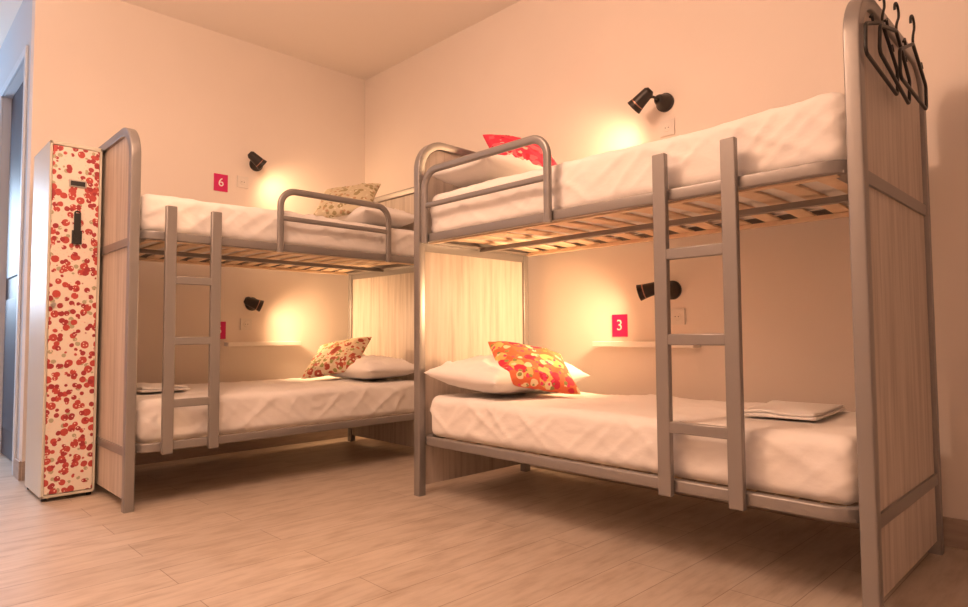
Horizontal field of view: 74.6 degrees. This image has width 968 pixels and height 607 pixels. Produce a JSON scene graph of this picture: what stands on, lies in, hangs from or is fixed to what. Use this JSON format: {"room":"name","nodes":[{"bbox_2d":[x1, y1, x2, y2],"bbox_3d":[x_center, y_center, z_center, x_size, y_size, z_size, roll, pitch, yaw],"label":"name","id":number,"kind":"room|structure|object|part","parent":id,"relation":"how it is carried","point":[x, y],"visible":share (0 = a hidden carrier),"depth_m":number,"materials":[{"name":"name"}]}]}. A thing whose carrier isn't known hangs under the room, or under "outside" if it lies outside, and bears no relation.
{"room":"dormitory","nodes":[
{"label":"dormitory","id":0,"kind":"room"},
{"bbox_2d":[0,0,31,458],"bbox_3d":[-3.619,-0.431,4.793,0.120,3.040,2.530,2,-4,-44],"label":"wall","id":1,"kind":"structure","parent":0,"point":[7,102],"depth_m":4.62,"materials":[{"name":"white paint"}]},
{"bbox_2d":[1,82,22,460],"bbox_3d":[-3.150,-0.237,4.311,0.052,2.590,0.932,2,-4,-44],"label":"door","id":2,"kind":"structure","parent":1,"relation":"in","point":[17,100],"depth_m":4.39,"materials":[{"name":"grey"}]},
{"bbox_2d":[0,45,27,474],"bbox_3d":[-3.202,-0.265,4.262,0.014,2.650,1.040,2,-4,-44],"label":"trim","id":3,"kind":"structure","parent":1,"relation":"attached to","point":[24,55],"depth_m":3.91,"materials":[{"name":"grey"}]},
{"bbox_2d":[13,457,21,480],"bbox_3d":[-2.767,0.980,3.764,0.014,0.110,0.180,2,-4,-44],"label":"baseboard","id":4,"kind":"structure","parent":1,"relation":"attached to","point":[17,464],"depth_m":3.73,"materials":[{"name":"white wood"}]},
{"bbox_2d":[3,0,28,97],"bbox_3d":[-3.162,-1.756,4.383,0.120,0.440,0.940,2,-4,-44],"label":"lintel","id":5,"kind":"object","parent":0,"point":[16,39],"visible":0.42,"depth_m":4.34,"materials":[{"name":"white paint"}]},
{"bbox_2d":[19,0,364,472],"bbox_3d":[-1.899,-0.449,4.638,2.360,3.040,0.100,2,-4,-44],"label":"wall","id":6,"kind":"structure","parent":0,"point":[198,100],"depth_m":4.51,"materials":[{"name":"paint"}]},
{"bbox_2d":[21,428,347,480],"bbox_3d":[-1.855,1.012,4.520,2.346,0.110,0.014,2,-4,-44],"label":"baseboard","id":7,"kind":"structure","parent":6,"relation":"attached to","point":[153,457],"depth_m":4.57,"materials":[{"name":"brown wood"}]},
{"bbox_2d":[214,173,227,191],"bbox_3d":[-1.900,-0.872,4.585,0.100,0.125,0.008,2,-4,-44],"label":"number sign","id":8,"kind":"object","parent":6,"relation":"attached to","point":[220,180],"visible":1,"depth_m":4.58,"materials":[{"name":"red plastic"}]},
{"bbox_2d":[220,322,225,338],"bbox_3d":[-1.893,0.191,4.532,0.100,0.125,0.008,2,-4,-44],"label":"number sign","id":9,"kind":"object","parent":6,"relation":"attached to","point":[223,324],"visible":0.26,"depth_m":4.55,"materials":[{"name":"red plastic"}]},
{"bbox_2d":[237,176,248,188],"bbox_3d":[-1.784,-0.897,4.697,0.084,0.084,0.012,2,-4,-44],"label":"wall socket","id":10,"kind":"object","parent":6,"relation":"attached to","point":[242,182],"visible":1,"depth_m":4.69,"materials":[{"name":"beige plastic"}]},
{"bbox_2d":[240,318,251,329],"bbox_3d":[-1.749,0.152,4.673,0.084,0.084,0.012,2,-4,-44],"label":"wall socket","id":11,"kind":"object","parent":6,"relation":"attached to","point":[245,324],"visible":1,"depth_m":4.67,"materials":[{"name":"beige plastic"}]},
{"bbox_2d":[244,297,263,311],"bbox_3d":[-1.682,0.007,4.641,0.139,0.112,0.205,1,-3,-19],"label":"wall lamp","id":12,"kind":"object","parent":6,"relation":"attached to","point":[251,303],"visible":1,"depth_m":4.56,"materials":[{"name":"black metal"}]},
{"bbox_2d":[248,151,266,170],"bbox_3d":[-1.687,-1.040,4.693,0.138,0.126,0.202,1,-3,-31],"label":"wall lamp","id":13,"kind":"object","parent":6,"relation":"attached to","point":[256,163],"visible":1,"depth_m":4.62,"materials":[{"name":"black metal"}]},
{"bbox_2d":[224,341,300,345],"bbox_3d":[-1.639,0.299,4.725,0.560,0.030,0.080,2,-4,-44],"label":"wall shelf","id":14,"kind":"object","parent":6,"relation":"attached to","point":[280,343],"visible":1,"depth_m":4.68,"materials":[{"name":"white paint"}]},
{"bbox_2d":[0,0,520,79],"bbox_3d":[-1.494,-2.147,2.158,5.590,0.100,9.640,2,-4,-44],"label":"ceiling","id":15,"kind":"structure","parent":0,"point":[361,39],"depth_m":4.48,"materials":[{"name":"white paint"}]},
{"bbox_2d":[0,436,967,606],"bbox_3d":[-1.475,0.989,2.002,5.590,0.100,9.640,2,-4,-44],"label":"floor","id":16,"kind":"structure","parent":0,"point":[337,522],"depth_m":2.52,"materials":[{"name":"brown wood"}]},
{"bbox_2d":[25,140,102,501],"bbox_3d":[-2.289,0.090,3.458,0.237,1.850,0.456,2,-4,-44],"label":"locker","id":17,"kind":"object","parent":16,"relation":"on","point":[67,186],"visible":1,"depth_m":3.31,"materials":[{"name":"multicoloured metal"}]},
{"bbox_2d":[95,127,413,512],"bbox_3d":[-1.369,0.097,4.058,1.906,1.885,1.042,2,-4,-44],"label":"bunk bed","id":18,"kind":"object","parent":16,"relation":"on","point":[381,293],"visible":0.59,"depth_m":3.33,"materials":[{"name":"grey paint"}]},
{"bbox_3d":[-2.043,0.066,3.417,0.018,1.791,0.928,2,-4,-44],"label":"panel","id":19,"kind":"part","parent":18,"relation":"part of","materials":[{"name":"brown wood"}]},
{"bbox_3d":[-2.043,0.069,3.417,0.046,1.885,1.016,2,-4,-44],"label":"frame","id":20,"kind":"part","parent":18,"relation":"part of","materials":[{"name":"grey paint"}]},
{"bbox_2d":[135,375,413,442],"bbox_3d":[-1.371,0.617,4.042,1.806,0.237,0.958,2,-4,-44],"label":"mattress","id":21,"kind":"object","parent":18,"relation":"on","point":[244,406],"visible":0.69,"depth_m":3.67,"materials":[{"name":"white fabric"}]},
{"bbox_2d":[136,382,189,392],"bbox_3d":[-1.903,0.475,3.643,0.420,0.033,0.260,-3,-4,43],"label":"folded towel","id":22,"kind":"object","parent":21,"relation":"on","point":[142,387],"visible":0.57,"depth_m":3.54,"materials":[{"name":"white fabric"}]},
{"bbox_2d":[301,337,371,378],"bbox_3d":[-1.026,0.377,4.439,0.450,0.282,0.315,-1,-3,16],"label":"throw cushion","id":23,"kind":"object","parent":21,"relation":"on","point":[331,358],"visible":0.88,"depth_m":4.34,"materials":[{"name":"fabric"}]},
{"bbox_2d":[329,354,413,379],"bbox_3d":[-0.841,0.445,4.462,0.440,0.176,0.800,2,-4,-44],"label":"pillow","id":24,"kind":"object","parent":21,"relation":"on","point":[371,367],"visible":0.71,"depth_m":4.22,"materials":[{"name":"white fabric"}]},
{"bbox_3d":[-1.374,0.756,4.034,1.832,0.057,1.012,2,-4,-44],"label":"bed rail","id":25,"kind":"part","parent":18,"relation":"part of","materials":[{"name":"grey metal"}]},
{"bbox_2d":[139,194,413,265],"bbox_3d":[-1.383,-0.421,4.092,1.811,0.226,0.961,2,-4,-44],"label":"mattress","id":26,"kind":"object","parent":18,"relation":"on","point":[193,216],"visible":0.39,"depth_m":3.60,"materials":[{"name":"white fabric"}]},
{"bbox_2d":[329,206,413,228],"bbox_3d":[-0.862,-0.589,4.513,0.460,0.176,0.760,2,-4,-44],"label":"pillow","id":27,"kind":"object","parent":26,"relation":"on","point":[365,215],"visible":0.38,"depth_m":4.26,"materials":[{"name":"white fabric"}]},
{"bbox_2d":[313,183,380,217],"bbox_3d":[-0.942,-0.709,4.371,0.443,0.287,0.292,-1,-3,8],"label":"throw cushion","id":28,"kind":"object","parent":27,"relation":"on","point":[366,192],"visible":0.65,"depth_m":4.28,"materials":[{"name":"beige fabric"}]},
{"bbox_3d":[-1.381,-0.288,4.086,1.832,0.057,1.012,2,-4,-44],"label":"bed rail","id":29,"kind":"part","parent":18,"relation":"part of","materials":[{"name":"grey metal"}]},
{"bbox_3d":[-0.885,-0.466,3.854,0.784,0.374,0.026,2,-4,-44],"label":"guard rail","id":30,"kind":"part","parent":18,"relation":"part of","materials":[{"name":"grey metal"}]},
{"bbox_3d":[-0.714,0.126,4.717,0.046,1.885,1.016,2,-4,-44],"label":"frame","id":31,"kind":"part","parent":18,"relation":"part of","materials":[{"name":"grey paint"}]},
{"bbox_3d":[-0.714,0.123,4.717,0.018,1.791,0.928,2,-4,-44],"label":"panel","id":32,"kind":"part","parent":18,"relation":"part of","materials":[{"name":"brown wood"}]},
{"bbox_2d":[414,0,943,606],"bbox_3d":[0.670,0.026,2.886,0.892,1.885,2.122,2,-4,-44],"label":"bunk bed","id":33,"kind":"object","parent":16,"relation":"on","point":[469,294],"visible":0.67,"depth_m":2.26,"materials":[{"name":"grey paint"}]},
{"bbox_3d":[-0.046,0.068,3.636,0.866,1.885,0.046,2,-4,-44],"label":"frame","id":34,"kind":"part","parent":33,"relation":"part of","materials":[{"name":"grey paint"}]},
{"bbox_3d":[-0.046,0.065,3.636,0.778,1.791,0.018,2,-4,-44],"label":"panel","id":35,"kind":"part","parent":33,"relation":"part of","materials":[{"name":"brown wood"}]},
{"bbox_3d":[-0.019,-0.524,2.998,0.026,0.394,0.864,2,-4,-44],"label":"guard rail","id":36,"kind":"part","parent":33,"relation":"part of","materials":[{"name":"grey metal"}]},
{"bbox_3d":[0.677,-0.359,2.915,0.862,0.057,2.048,2,-4,-44],"label":"bed rail","id":37,"kind":"part","parent":33,"relation":"part of","materials":[{"name":"grey metal"}]},
{"bbox_2d":[430,92,847,247],"bbox_3d":[0.682,-0.500,2.921,0.813,0.242,2.026,2,-4,-44],"label":"mattress","id":38,"kind":"object","parent":33,"relation":"on","point":[813,129],"visible":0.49,"depth_m":2.38,"materials":[{"name":"white fabric"}]},
{"bbox_2d":[432,154,542,187],"bbox_3d":[0.123,-0.688,3.453,0.760,0.186,0.440,2,-4,-44],"label":"pillow","id":39,"kind":"object","parent":38,"relation":"on","point":[496,166],"visible":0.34,"depth_m":3.21,"materials":[{"name":"white fabric"}]},
{"bbox_2d":[483,134,556,166],"bbox_3d":[0.216,-0.822,3.535,0.421,0.288,0.284,1,-3,-19],"label":"throw cushion","id":40,"kind":"object","parent":39,"relation":"on","point":[533,152],"visible":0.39,"depth_m":3.47,"materials":[{"name":"red fabric"}]},
{"bbox_3d":[0.684,0.685,2.863,0.862,0.057,2.048,2,-4,-44],"label":"bed rail","id":41,"kind":"part","parent":33,"relation":"part of","materials":[{"name":"grey metal"}]},
{"bbox_2d":[430,391,858,504],"bbox_3d":[0.684,0.550,2.869,0.807,0.229,2.018,2,-4,-44],"label":"mattress","id":42,"kind":"object","parent":33,"relation":"on","point":[814,460],"visible":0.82,"depth_m":2.44,"materials":[{"name":"white fabric"}]},
{"bbox_2d":[424,354,589,394],"bbox_3d":[0.137,0.371,3.393,0.499,0.210,0.780,-3,-4,44],"label":"pillow","id":43,"kind":"object","parent":42,"relation":"on","point":[484,374],"visible":0.61,"depth_m":3.15,"materials":[{"name":"white fabric"}]},
{"bbox_2d":[488,341,580,393],"bbox_3d":[0.248,0.324,3.252,0.446,0.262,0.353,0,-3,-14],"label":"throw cushion","id":44,"kind":"object","parent":42,"relation":"on","point":[538,368],"visible":0.94,"depth_m":3.14,"materials":[{"name":"fabric"}]},
{"bbox_2d":[744,400,845,420],"bbox_3d":[1.195,0.406,2.452,0.270,0.030,0.440,-3,-4,42],"label":"folded towel","id":45,"kind":"object","parent":42,"relation":"on","point":[774,408],"visible":0.99,"depth_m":2.35,"materials":[{"name":"white fabric"}]},
{"bbox_2d":[863,0,898,95],"bbox_3d":[1.257,-0.845,2.008,0.376,0.300,0.011,2,-4,-44],"label":"hanger","id":46,"kind":"object","parent":33,"relation":"hanging from","point":[872,22],"visible":0.88,"depth_m":2.02,"materials":[{"name":"black plastic"}]},
{"bbox_3d":[1.406,-0.014,2.155,0.866,1.885,0.046,2,-4,-44],"label":"frame","id":47,"kind":"part","parent":33,"relation":"part of","materials":[{"name":"grey paint"}]},
{"bbox_2d":[878,2,910,104],"bbox_3d":[1.325,-0.834,2.048,0.377,0.313,0.010,2,-4,-44],"label":"hanger","id":48,"kind":"object","parent":33,"relation":"hanging from","point":[895,5],"visible":0.98,"depth_m":2.06,"materials":[{"name":"black plastic"}]},
{"bbox_3d":[1.406,-0.017,2.155,0.778,1.791,0.018,2,-4,-44],"label":"panel","id":49,"kind":"part","parent":33,"relation":"part of","materials":[{"name":"brown wood"}]},
{"bbox_2d":[898,14,927,110],"bbox_3d":[1.448,-0.835,2.144,0.374,0.293,0.011,2,-4,-44],"label":"hanger","id":50,"kind":"object","parent":33,"relation":"hanging from","point":[911,17],"visible":1,"depth_m":2.15,"materials":[{"name":"black plastic"}]},
{"bbox_2d":[627,87,673,113],"bbox_3d":[0.886,-1.071,3.376,0.247,0.126,0.124,0,-3,-10],"label":"wall lamp","id":51,"kind":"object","parent":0,"point":[664,102],"depth_m":3.35,"materials":[{"name":"black metal"}]},
{"bbox_2d":[627,87,652,113],"bbox_3d":[0.824,-1.071,3.357,0.087,0.126,0.135,2,-4,-44],"label":"shade","id":52,"kind":"object","parent":51,"relation":"attached to","point":[642,98],"depth_m":3.33,"materials":[{"name":"black metal"}]},
{"bbox_2d":[636,281,681,300],"bbox_3d":[0.906,-0.068,3.307,0.245,0.108,0.124,0,-3,-14],"label":"wall lamp","id":53,"kind":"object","parent":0,"point":[644,291],"depth_m":3.28,"materials":[{"name":"black metal"}]},
{"bbox_2d":[636,282,653,300],"bbox_3d":[0.855,-0.065,3.281,0.138,0.100,0.087,-2,-3,31],"label":"shade","id":54,"kind":"object","parent":53,"relation":"attached to","point":[644,291],"depth_m":3.27,"materials":[{"name":"black metal"}]},
{"bbox_2d":[365,0,967,519],"bbox_3d":[1.348,-0.545,3.096,0.120,3.040,6.890,2,-4,-44],"label":"wall","id":55,"kind":"structure","parent":0,"point":[565,73],"depth_m":3.28,"materials":[{"name":"paint"}]},
{"bbox_2d":[612,314,627,336],"bbox_3d":[0.764,0.124,3.572,0.008,0.125,0.100,2,-4,-44],"label":"number sign","id":56,"kind":"object","parent":55,"relation":"attached to","point":[619,322],"visible":1,"depth_m":3.57,"materials":[{"name":"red plastic"}]},
{"bbox_2d":[592,341,700,347],"bbox_3d":[0.859,0.219,3.419,0.080,0.030,0.615,2,-4,-44],"label":"wall shelf","id":57,"kind":"object","parent":55,"relation":"attached to","point":[594,343],"visible":0.76,"depth_m":3.43,"materials":[{"name":"white paint"}]},
{"bbox_2d":[660,118,674,136],"bbox_3d":[0.980,-0.939,3.395,0.011,0.084,0.084,2,-4,-44],"label":"wall socket","id":58,"kind":"object","parent":55,"relation":"attached to","point":[667,127],"depth_m":3.39,"materials":[{"name":"white plastic"}]},
{"bbox_2d":[671,308,684,324],"bbox_3d":[1.011,0.068,3.320,0.011,0.084,0.084,2,-4,-44],"label":"wall socket","id":59,"kind":"object","parent":55,"relation":"attached to","point":[677,315],"depth_m":3.31,"materials":[{"name":"white plastic"}]},
{"bbox_2d":[530,454,967,549],"bbox_3d":[1.351,0.913,2.934,0.014,0.110,6.770,2,-4,-44],"label":"baseboard","id":60,"kind":"structure","parent":55,"relation":"attached to","point":[955,531],"depth_m":2.72,"materials":[{"name":"brown wood"}]}
]}

